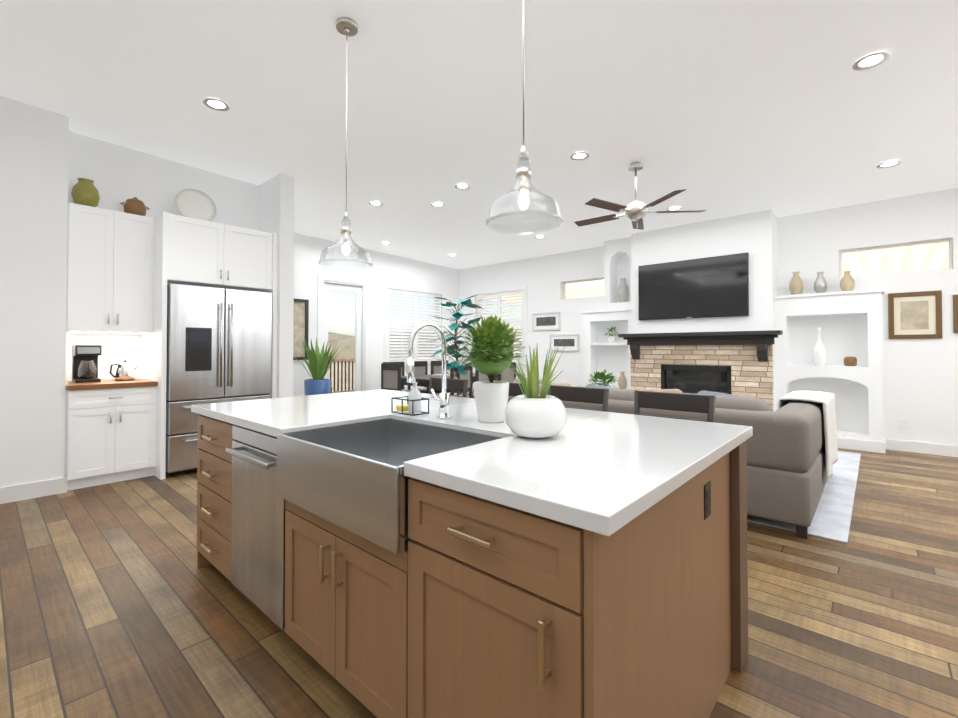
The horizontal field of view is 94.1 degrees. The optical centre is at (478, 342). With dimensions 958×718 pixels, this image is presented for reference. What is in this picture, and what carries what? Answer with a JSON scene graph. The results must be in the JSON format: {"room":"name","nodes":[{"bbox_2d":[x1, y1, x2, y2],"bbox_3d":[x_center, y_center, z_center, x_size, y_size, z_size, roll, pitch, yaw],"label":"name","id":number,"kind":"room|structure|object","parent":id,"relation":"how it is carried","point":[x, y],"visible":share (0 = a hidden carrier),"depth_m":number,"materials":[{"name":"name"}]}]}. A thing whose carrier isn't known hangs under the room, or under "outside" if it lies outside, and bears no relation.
{"room":"kitchen","nodes":[
{"label":"kitchen","id":0,"kind":"room"},
{"bbox_2d":[0,96,275,486],"bbox_3d":[-4.686,-0.417,3.620,1.320,3.420,5.650,-1,-1,42],"label":"wall","id":1,"kind":"structure","parent":0,"point":[48,158],"depth_m":3.79,"materials":[{"name":"paint"}]},
{"bbox_2d":[0,476,66,503],"bbox_3d":[-4.738,1.213,2.550,0.018,0.130,3.518,-1,-1,42],"label":"baseboard","id":2,"kind":"structure","parent":1,"relation":"attached to","point":[19,492],"depth_m":3.70,"materials":[{"name":"white wood"}]},
{"bbox_2d":[66,202,156,333],"bbox_3d":[-3.665,-0.671,4.397,0.586,1.150,0.635,-1,-1,42],"label":"upper cabinet","id":3,"kind":"object","parent":1,"relation":"attached to","point":[124,270],"depth_m":4.19,"materials":[{"name":"white wood"}]},
{"bbox_2d":[71,178,99,206],"bbox_3d":[-3.641,-1.376,4.128,0.200,0.250,0.200,-1,-1,42],"label":"vase","id":4,"kind":"object","parent":3,"relation":"on","point":[85,191],"visible":0.81,"depth_m":4.07,"materials":[{"name":"green ceramic"}]},
{"bbox_2d":[120,197,148,215],"bbox_3d":[-3.402,-1.342,4.410,0.180,0.190,0.242,-1,-1,42],"label":"pot","id":5,"kind":"object","parent":3,"relation":"on","point":[135,205],"visible":0.9,"depth_m":4.35,"materials":[{"name":"brown ceramic"}]},
{"bbox_2d":[157,212,272,291],"bbox_3d":[-2.989,-0.916,4.947,0.866,0.645,1.000,-1,-1,42],"label":"upper cabinet","id":6,"kind":"object","parent":1,"relation":"attached to","point":[190,251],"depth_m":4.59,"materials":[{"name":"white wood"}]},
{"bbox_2d":[175,189,215,220],"bbox_3d":[-3.044,-1.440,4.776,0.189,0.396,0.384,-1,-1,42],"label":"plate","id":7,"kind":"object","parent":6,"relation":"on","point":[195,204],"visible":0.88,"depth_m":4.75,"materials":[{"name":"white ceramic"}]},
{"bbox_2d":[276,173,293,397],"bbox_3d":[-2.187,-0.397,5.068,0.002,3.420,0.160,-1,-1,42],"label":"wall","id":8,"kind":"structure","parent":0,"point":[284,183],"depth_m":5.06,"materials":[{"name":"paint"}]},
{"bbox_2d":[275,433,402,472],"bbox_3d":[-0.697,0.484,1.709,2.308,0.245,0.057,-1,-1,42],"label":"sink rim","id":9,"kind":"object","parent":0,"relation":"attached to","point":[286,436],"depth_m":1.54,"materials":[{"name":"silver metal"}]},
{"bbox_2d":[291,417,386,432],"bbox_3d":[-0.615,0.488,1.965,0.014,0.245,0.519,-1,-1,42],"label":"sink rim","id":10,"kind":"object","parent":0,"relation":"attached to","point":[376,418],"depth_m":1.95,"materials":[{"name":"silver metal"}]},
{"bbox_2d":[293,233,458,395],"bbox_3d":[-2.223,-0.348,8.646,0.220,3.420,5.450,-1,-1,42],"label":"wall","id":11,"kind":"structure","parent":0,"point":[385,268],"depth_m":8.64,"materials":[{"name":"paint"}]},
{"bbox_2d":[293,299,308,359],"bbox_3d":[-3.095,-0.219,7.472,0.035,1.030,0.480,-1,-1,42],"label":"picture frame","id":12,"kind":"object","parent":11,"relation":"attached to","point":[301,320],"visible":0.42,"depth_m":7.56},
{"bbox_2d":[317,274,368,392],"bbox_3d":[-2.549,0.082,8.254,0.227,2.550,1.060,-1,-1,42],"label":"patio door","id":13,"kind":"structure","parent":11,"relation":"in","point":[361,303],"depth_m":8.41,"materials":[{"name":"clear glass"}]},
{"bbox_2d":[384,283,444,368],"bbox_3d":[-1.369,-0.311,9.498,0.177,1.710,1.700,-1,-1,42],"label":"window","id":14,"kind":"structure","parent":11,"relation":"in","point":[414,323],"depth_m":9.39,"materials":[{"name":"clear glass"}]},
{"bbox_2d":[387,417,494,440],"bbox_3d":[-0.159,0.487,1.914,0.762,0.245,0.014,-1,-1,42],"label":"sink rim","id":15,"kind":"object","parent":0,"relation":"attached to","point":[492,435],"depth_m":1.91,"materials":[{"name":"silver metal"}]},
{"bbox_2d":[0,448,957,717],"bbox_3d":[-0.016,1.314,2.971,11.040,0.060,10.940,-1,-1,42],"label":"floor","id":16,"kind":"structure","parent":0,"point":[116,600],"depth_m":2.05,"materials":[{"name":"brown wood"}]},
{"bbox_2d":[65,386,160,490],"bbox_3d":[-3.605,0.862,4.323,0.746,0.878,0.635,-1,-1,42],"label":"base cabinet","id":17,"kind":"object","parent":16,"relation":"on","point":[111,436],"depth_m":4.06,"materials":[{"name":"white wood"}]},
{"bbox_2d":[66,378,156,389],"bbox_3d":[-3.601,0.400,4.318,0.766,0.045,0.646,-1,-1,42],"label":"countertop","id":18,"kind":"structure","parent":17,"relation":"on","point":[105,384],"depth_m":4.09,"materials":[{"name":"brown wood"}]},
{"bbox_2d":[71,345,101,382],"bbox_3d":[-3.736,0.201,4.244,0.286,0.350,0.190,-1,-1,42],"label":"coffee maker","id":19,"kind":"object","parent":18,"relation":"on","point":[84,363],"visible":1,"depth_m":4.21,"materials":[{"name":"black plastic"}]},
{"bbox_2d":[109,360,139,380],"bbox_3d":[-3.534,0.278,4.450,0.180,0.202,0.245,-1,-1,42],"label":"kettle","id":20,"kind":"object","parent":18,"relation":"on","point":[125,370],"visible":1,"depth_m":4.40,"materials":[{"name":"silver metal"}]},
{"bbox_2d":[165,283,271,474],"bbox_3d":[-2.902,0.375,4.852,0.846,1.866,0.966,-1,-1,42],"label":"refrigerator","id":21,"kind":"object","parent":16,"relation":"on","point":[219,345],"visible":0.77,"depth_m":4.50,"materials":[{"name":"silver metal"}]},
{"bbox_2d":[293,337,345,394],"bbox_3d":[-2.567,0.615,7.183,0.836,1.451,0.776,-1,-1,42],"label":"potted plant","id":22,"kind":"object","parent":16,"relation":"on","point":[318,365],"visible":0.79,"depth_m":7.00,"materials":[{"name":"plant"}]},
{"bbox_2d":[381,364,400,390],"bbox_3d":[-1.257,0.841,7.143,0.460,0.998,0.420,-1,-1,42],"label":"dining chair","id":23,"kind":"object","parent":16,"relation":"on","point":[390,376],"visible":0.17,"depth_m":6.98,"materials":[{"name":"fabric"}]},
{"bbox_2d":[383,362,410,391],"bbox_3d":[-1.410,0.852,7.977,0.420,0.998,0.460,-1,-1,42],"label":"dining chair","id":24,"kind":"object","parent":16,"relation":"on","point":[402,370],"visible":0.21,"depth_m":8.21,"materials":[{"name":"fabric"}]},
{"bbox_2d":[408,361,440,393],"bbox_3d":[-1.031,0.858,8.402,0.420,0.998,0.460,-1,-1,42],"label":"dining chair","id":25,"kind":"object","parent":16,"relation":"on","point":[420,367],"visible":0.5,"depth_m":8.53,"materials":[{"name":"fabric"}]},
{"bbox_2d":[431,360,461,394],"bbox_3d":[-0.644,0.864,8.835,0.420,0.998,0.460,-1,-1,42],"label":"dining chair","id":26,"kind":"object","parent":16,"relation":"on","point":[436,367],"visible":0.06,"depth_m":8.88,"materials":[{"name":"fabric"}]},
{"bbox_2d":[429,377,467,397],"bbox_3d":[-0.380,0.782,3.291,0.484,1.012,0.479,-1,-1,42],"label":"stool","id":27,"kind":"object","parent":16,"relation":"on","point":[461,385],"visible":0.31,"depth_m":3.41,"materials":[{"name":"fabric"}]},
{"bbox_2d":[401,373,497,393],"bbox_3d":[-0.527,0.972,7.958,1.000,0.758,1.850,-1,-1,42],"label":"dining table","id":28,"kind":"object","parent":16,"relation":"on","point":[423,380],"visible":0.1,"depth_m":7.42,"materials":[{"name":"brown wood"}]},
{"bbox_2d":[432,345,452,375],"bbox_3d":[-0.509,0.312,7.985,0.332,0.560,0.600,-1,-1,42],"label":"centerpiece","id":29,"kind":"object","parent":28,"relation":"on","point":[449,361],"visible":0.25,"depth_m":7.93,"materials":[{"name":"white ceramic"}]},
{"bbox_2d":[425,294,483,395],"bbox_3d":[-0.268,0.365,5.314,0.794,1.899,0.761,-1,-1,42],"label":"plant","id":30,"kind":"object","parent":16,"relation":"on","point":[458,366],"visible":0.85,"depth_m":5.24,"materials":[{"name":"green plant"}]},
{"bbox_2d":[450,366,472,397],"bbox_3d":[-0.411,0.840,7.085,0.420,0.998,0.460,-1,-1,42],"label":"dining chair","id":31,"kind":"object","parent":16,"relation":"on","point":[469,374],"visible":0.25,"depth_m":7.06,"materials":[{"name":"fabric"}]},
{"bbox_2d":[191,409,747,717],"bbox_3d":[-0.290,0.832,2.160,2.526,0.878,1.315,-1,-1,42],"label":"kitchen island","id":32,"kind":"object","parent":16,"relation":"on","point":[372,553],"depth_m":1.29,"materials":[{"name":"wood"},{"name":"white quartz"}]},
{"bbox_2d":[191,389,752,536],"bbox_3d":[-0.258,0.411,2.202,2.550,0.115,1.330,-1,-1,42],"label":"island countertop","id":33,"kind":"structure","parent":32,"relation":"on","point":[606,470],"depth_m":1.41,"materials":[{"name":"white stone"}]},
{"bbox_2d":[391,378,428,415],"bbox_3d":[-0.340,0.260,2.202,0.166,0.178,0.106,-1,-1,42],"label":"sink caddy","id":34,"kind":"object","parent":33,"relation":"on","point":[413,400],"visible":0.96,"depth_m":2.16,"materials":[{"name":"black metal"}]},
{"bbox_2d":[407,322,449,418],"bbox_3d":[-0.243,0.130,2.021,0.111,0.440,0.246,-1,-1,42],"label":"faucet","id":35,"kind":"object","parent":33,"relation":"on","point":[443,399],"visible":1,"depth_m":2.05,"materials":[{"name":"silver metal"}]},
{"bbox_2d":[456,315,526,422],"bbox_3d":[0.055,0.114,1.991,0.347,0.472,0.341,-1,-1,42],"label":"potted plant","id":36,"kind":"object","parent":33,"relation":"on","point":[490,353],"visible":1,"depth_m":1.92,"materials":[{"name":"green plant"}]},
{"bbox_2d":[505,342,566,438],"bbox_3d":[0.210,0.168,1.627,0.259,0.353,0.317,-1,-1,42],"label":"aloe","id":37,"kind":"object","parent":33,"relation":"on","point":[531,412],"visible":1,"depth_m":1.57,"materials":[{"name":"white ceramic"}]},
{"bbox_2d":[460,369,494,397],"bbox_3d":[-0.031,0.846,7.510,0.420,0.998,0.460,-1,-1,42],"label":"dining chair","id":38,"kind":"object","parent":16,"relation":"on","point":[479,376],"visible":0.08,"depth_m":7.28,"materials":[{"name":"fabric"}]},
{"bbox_2d":[498,362,515,381],"bbox_3d":[0.355,0.852,7.943,0.420,0.998,0.460,-1,-1,42],"label":"dining chair","id":39,"kind":"object","parent":16,"relation":"on","point":[508,375],"visible":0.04,"depth_m":7.83,"materials":[{"name":"fabric"}]},
{"bbox_2d":[508,382,527,401],"bbox_3d":[0.037,0.777,2.918,0.484,1.012,0.479,-1,-1,42],"label":"stool","id":40,"kind":"object","parent":16,"relation":"on","point":[515,389],"depth_m":3.00,"materials":[{"name":"fabric"}]},
{"bbox_2d":[548,385,608,411],"bbox_3d":[0.455,0.772,2.545,0.484,1.012,0.479,-1,-1,42],"label":"stool","id":41,"kind":"object","parent":16,"relation":"on","point":[584,394],"visible":0.17,"depth_m":2.67,"materials":[{"name":"fabric"}]},
{"bbox_2d":[634,391,715,422],"bbox_3d":[0.873,0.767,2.172,0.484,1.012,0.479,-1,-1,42],"label":"stool","id":42,"kind":"object","parent":16,"relation":"on","point":[697,403],"visible":0.23,"depth_m":2.31,"materials":[{"name":"fabric"}]},
{"bbox_2d":[618,330,782,410],"bbox_3d":[3.103,0.594,6.459,2.160,1.473,0.252,-1,-1,42],"label":"fireplace","id":43,"kind":"object","parent":16,"relation":"on","point":[740,363],"visible":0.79,"depth_m":6.40,"materials":[{"name":"stone"}]},
{"bbox_2d":[747,451,860,543],"bbox_3d":[2.167,1.308,5.138,3.330,0.010,3.200,-1,-1,42],"label":"rug","id":44,"kind":"object","parent":16,"relation":"on","point":[831,520],"visible":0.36,"depth_m":3.45,"materials":[{"name":"white fabric"}]},
{"bbox_2d":[474,378,837,538],"bbox_3d":[1.691,0.848,4.584,3.046,0.913,1.930,-1,-1,42],"label":"sofa","id":45,"kind":"object","parent":44,"relation":"on","point":[792,452],"visible":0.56,"depth_m":3.10,"materials":[{"name":"fabric"}]},
{"bbox_3d":[1.959,1.089,5.636,1.300,0.437,0.800,-1,-1,42],"label":"coffee table","id":46,"kind":"object","parent":44,"relation":"on","visible":0},
{"bbox_2d":[585,369,618,387],"bbox_3d":[1.632,0.610,5.879,0.494,0.527,0.473,-1,-1,42],"label":"potted plant","id":47,"kind":"object","parent":46,"relation":"on","point":[603,377],"visible":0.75,"depth_m":5.79,"materials":[{"name":"green plant"}]},
{"bbox_2d":[0,0,957,269],"bbox_3d":[-0.016,-2.011,3.017,11.040,0.421,10.940,-1,-1,42],"label":"ceiling","id":48,"kind":"structure","parent":0,"point":[728,108],"depth_m":3.56,"materials":[{"name":"paint"}]},
{"bbox_2d":[203,98,229,110],"bbox_3d":[-2.148,-1.946,3.647,0.190,0.011,0.190,-1,-1,42],"label":"recessed light","id":49,"kind":"object","parent":48,"relation":"in","point":[215,104],"visible":0.9,"depth_m":3.65,"materials":[{"name":"white plastic"}]},
{"bbox_2d":[318,17,372,269],"bbox_3d":[-0.815,-1.214,2.741,0.322,1.490,0.322,-1,-1,42],"label":"pendant light","id":50,"kind":"object","parent":48,"relation":"hanging from","point":[346,26],"visible":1,"depth_m":2.73,"materials":[{"name":"clear glass"}]},
{"bbox_2d":[369,201,382,205],"bbox_3d":[-1.379,-1.856,5.963,0.190,0.011,0.190,-1,-1,42],"label":"recessed light","id":51,"kind":"object","parent":48,"relation":"in","point":[374,203],"visible":0.94,"depth_m":5.96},
{"bbox_2d":[431,202,444,206],"bbox_3d":[-0.550,-1.842,5.960,0.190,0.011,0.190,-1,-1,42],"label":"recessed light","id":52,"kind":"object","parent":48,"relation":"in","point":[437,204],"visible":0.96,"depth_m":5.96,"materials":[{"name":"white plastic"}]},
{"bbox_2d":[455,183,469,189],"bbox_3d":[-0.195,-1.858,5.307,0.190,0.011,0.190,-1,-1,42],"label":"recessed light","id":53,"kind":"object","parent":48,"relation":"in","point":[462,186],"visible":1,"depth_m":5.32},
{"bbox_2d":[485,0,562,234],"bbox_3d":[0.184,-1.227,1.849,0.322,1.490,0.322,-1,-1,42],"label":"pendant light","id":54,"kind":"object","parent":48,"relation":"hanging from","point":[523,175],"visible":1,"depth_m":1.83,"materials":[{"name":"clear glass"}]},
{"bbox_2d":[534,235,544,238],"bbox_3d":[1.022,-1.766,7.464,0.190,0.011,0.190,-1,-1,42],"label":"recessed light","id":55,"kind":"object","parent":48,"relation":"attached to","point":[540,237],"visible":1,"depth_m":7.49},
{"bbox_2d":[570,152,588,160],"bbox_3d":[1.007,-1.865,4.461,0.190,0.011,0.190,-1,-1,42],"label":"recessed light","id":56,"kind":"object","parent":48,"relation":"in","point":[577,156],"visible":0.98,"depth_m":4.47,"materials":[{"name":"white plastic"}]},
{"bbox_2d":[574,162,705,235],"bbox_3d":[1.593,-1.483,4.650,1.278,0.742,1.329,-1,-1,42],"label":"ceiling fan","id":57,"kind":"object","parent":48,"relation":"hanging from","point":[636,212],"visible":1,"depth_m":4.55,"materials":[{"name":"brown wood"}]},
{"bbox_2d":[667,206,681,210],"bbox_3d":[2.615,-1.788,5.961,0.190,0.011,0.190,-1,-1,42],"label":"recessed light","id":58,"kind":"object","parent":48,"relation":"in","point":[676,208],"visible":0.94,"depth_m":5.96,"materials":[{"name":"white plastic"}]},
{"bbox_2d":[853,52,889,70],"bbox_3d":[2.628,-1.886,2.988,0.190,0.011,0.190,-1,-1,42],"label":"recessed light","id":59,"kind":"object","parent":48,"relation":"in","point":[873,60],"visible":0.94,"depth_m":2.99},
{"bbox_2d":[877,160,901,168],"bbox_3d":[4.162,-1.809,4.526,0.190,0.011,0.190,-1,-1,42],"label":"recessed light","id":60,"kind":"object","parent":48,"relation":"in","point":[888,164],"visible":0.98,"depth_m":4.53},
{"bbox_2d":[581,236,631,389],"bbox_3d":[2.301,-0.224,7.745,0.975,3.148,0.325,-1,-1,42],"label":"wall niche","id":61,"kind":"object","parent":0,"point":[615,250],"visible":0.54,"depth_m":7.68,"materials":[{"name":"paint"}]},
{"bbox_2d":[605,327,618,341],"bbox_3d":[2.297,-0.141,7.766,0.296,0.280,0.315,-1,-1,42],"label":"potted plant","id":62,"kind":"object","parent":61,"relation":"on","point":[611,338],"visible":0.98,"depth_m":7.72,"materials":[{"name":"white ceramic"}]},
{"bbox_2d":[618,372,626,388],"bbox_3d":[2.449,0.649,7.618,0.153,0.297,0.153,-1,-1,42],"label":"vase","id":63,"kind":"object","parent":61,"relation":"in","point":[622,382],"visible":0.92,"depth_m":7.57,"materials":[{"name":"beige ceramic"}]},
{"bbox_2d":[617,278,628,301],"bbox_3d":[2.464,-0.882,7.625,0.190,0.418,0.190,-1,-1,42],"label":"vase","id":64,"kind":"object","parent":61,"relation":"in","point":[623,293],"visible":0.92,"depth_m":7.56,"materials":[{"name":"ceramic"}]},
{"bbox_2d":[632,209,777,411],"bbox_3d":[3.339,-0.374,6.737,1.920,3.420,0.450,-1,-1,42],"label":"wall bump-out","id":65,"kind":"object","parent":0,"point":[754,235],"visible":0.14,"depth_m":6.33,"materials":[{"name":"paint"}]},
{"bbox_2d":[638,252,748,319],"bbox_3d":[3.116,-0.789,6.598,1.520,0.865,0.055,-1,-1,42],"label":"tv","id":66,"kind":"object","parent":65,"relation":"attached to","point":[715,286],"visible":1,"depth_m":6.51,"materials":[{"name":"black plastic"}]},
{"bbox_2d":[459,188,957,448],"bbox_3d":[3.554,-0.371,6.993,11.040,3.420,0.220,-1,-1,42],"label":"wall","id":67,"kind":"structure","parent":0,"point":[920,384],"depth_m":5.79,"materials":[{"name":"paint"}]},
{"bbox_2d":[472,285,526,368],"bbox_3d":[0.451,-0.309,9.672,1.560,1.710,0.177,-1,-1,42],"label":"window","id":68,"kind":"structure","parent":67,"relation":"in","point":[498,294],"depth_m":9.45,"materials":[{"name":"clear glass"}]},
{"bbox_2d":[532,311,559,330],"bbox_3d":[1.322,-0.415,8.818,0.640,0.360,0.028,-1,-1,42],"label":"picture frame","id":69,"kind":"object","parent":67,"relation":"attached to","point":[543,321],"visible":0.98,"depth_m":8.81,"materials":[{"name":"white wood"}]},
{"bbox_2d":[549,334,578,350],"bbox_3d":[1.628,0.006,8.539,0.640,0.330,0.028,-1,-1,42],"label":"picture frame","id":70,"kind":"object","parent":67,"relation":"attached to","point":[569,342],"visible":0.98,"depth_m":8.53,"materials":[{"name":"white wood"}]},
{"bbox_2d":[563,278,603,299],"bbox_3d":[1.985,-0.996,8.390,0.924,0.344,0.040,-1,-1,42],"label":"transom","id":71,"kind":"object","parent":67,"relation":"in","point":[567,283],"visible":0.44,"depth_m":8.44,"materials":[{"name":"clear glass"}]},
{"bbox_2d":[483,242,948,303],"bbox_3d":[4.974,-1.216,8.760,10.820,0.240,4.270,-1,-1,42],"label":"window","id":72,"kind":"structure","parent":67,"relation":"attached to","point":[869,257],"depth_m":6.87,"materials":[{"name":"glass"}]},
{"bbox_2d":[839,239,951,277],"bbox_3d":[5.155,-1.025,5.559,1.024,0.364,0.040,-1,-1,42],"label":"transom","id":73,"kind":"object","parent":67,"relation":"in","point":[949,247],"visible":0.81,"depth_m":5.49,"materials":[{"name":"clear glass"}]},
{"bbox_2d":[900,419,908,428],"bbox_3d":[5.149,0.988,5.396,0.080,0.120,0.008,-1,-1,42],"label":"outlet","id":74,"kind":"object","parent":67,"relation":"attached to","point":[904,423],"visible":1,"depth_m":5.39,"materials":[{"name":"white plastic"}]},
{"bbox_2d":[888,290,941,338],"bbox_3d":[5.216,-0.323,5.340,0.460,0.560,0.028,-1,-1,42],"label":"picture frame","id":75,"kind":"object","parent":67,"relation":"attached to","point":[914,315],"visible":1,"depth_m":5.33,"materials":[{"name":"brown wood"}]},
{"bbox_2d":[889,439,957,456],"bbox_3d":[6.224,1.239,4.427,3.170,0.130,0.018,-1,-1,42],"label":"baseboard","id":76,"kind":"structure","parent":67,"relation":"attached to","point":[898,445],"depth_m":5.28,"materials":[{"name":"white wood"}]},
{"bbox_2d":[953,295,957,332],"bbox_3d":[5.611,-0.328,4.987,0.420,0.440,0.028,-1,-1,42],"label":"picture frame","id":77,"kind":"object","parent":67,"relation":"attached to","point":[955,313],"visible":1,"depth_m":5.11,"materials":[{"name":"brown wood"}]},
{"bbox_2d":[774,289,884,452],"bbox_3d":[4.509,0.345,5.766,1.105,1.955,0.325,-1,-1,42],"label":"built-in shelving","id":78,"kind":"object","parent":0,"point":[870,375],"visible":0.83,"depth_m":5.55,"materials":[{"name":"paint"}]},
{"bbox_2d":[789,272,803,294],"bbox_3d":[4.263,-0.787,5.991,0.162,0.314,0.162,-1,-1,42],"label":"vase","id":79,"kind":"object","parent":78,"relation":"on","point":[796,286],"visible":0.88,"depth_m":5.94,"materials":[{"name":"beige ceramic"}]},
{"bbox_2d":[813,328,825,365],"bbox_3d":[4.449,0.056,5.827,0.143,0.494,0.143,-1,-1,42],"label":"vase","id":80,"kind":"object","parent":78,"relation":"in","point":[819,355],"visible":1,"depth_m":5.79,"materials":[{"name":"white ceramic"}]},
{"bbox_2d":[814,272,827,292],"bbox_3d":[4.457,-0.773,5.817,0.144,0.280,0.144,-1,-1,42],"label":"vase","id":81,"kind":"object","parent":78,"relation":"on","point":[820,284],"visible":0.81,"depth_m":5.78,"materials":[{"name":"silver metal"}]},
{"bbox_2d":[840,271,854,290],"bbox_3d":[4.658,-0.767,5.637,0.153,0.264,0.153,-1,-1,42],"label":"vase","id":82,"kind":"object","parent":78,"relation":"on","point":[847,282],"visible":0.83,"depth_m":5.59,"materials":[{"name":"beige ceramic"}]},
{"bbox_2d":[844,356,856,365],"bbox_3d":[4.680,0.239,5.617,0.132,0.121,0.132,-1,-1,42],"label":"vase","id":83,"kind":"object","parent":78,"relation":"in","point":[850,361],"visible":0.96,"depth_m":5.57,"materials":[{"name":"brown ceramic"}]},
{"label":"outside","id":84,"kind":"structure","parent":0,"visible":0},
{"bbox_2d":[328,363,354,390],"bbox_3d":[-17.112,2.308,55.432,220.000,0.100,180.000,-1,-1,42],"label":"ground","id":85,"kind":"structure","parent":84,"point":[332,379],"depth_m":23.79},
{"bbox_2d":[328,329,521,362],"bbox_3d":[-11.788,3.898,47.458,169.118,18.850,178.404,-1,-1,42],"label":"hills","id":86,"kind":"structure","parent":85,"relation":"on","point":[336,338],"depth_m":51.23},
{"bbox_3d":[-3.656,1.522,9.719,3.378,0.210,5.720,-1,-1,42],"label":"deck","id":87,"kind":"object","parent":85,"relation":"on","visible":0},
{"bbox_2d":[330,359,354,392],"bbox_3d":[-4.841,0.932,10.786,0.090,1.000,5.720,-1,-1,42],"label":"deck railing","id":88,"kind":"object","parent":87,"relation":"on","point":[338,360],"depth_m":12.05,"materials":[{"name":"brown wood"}]}
]}

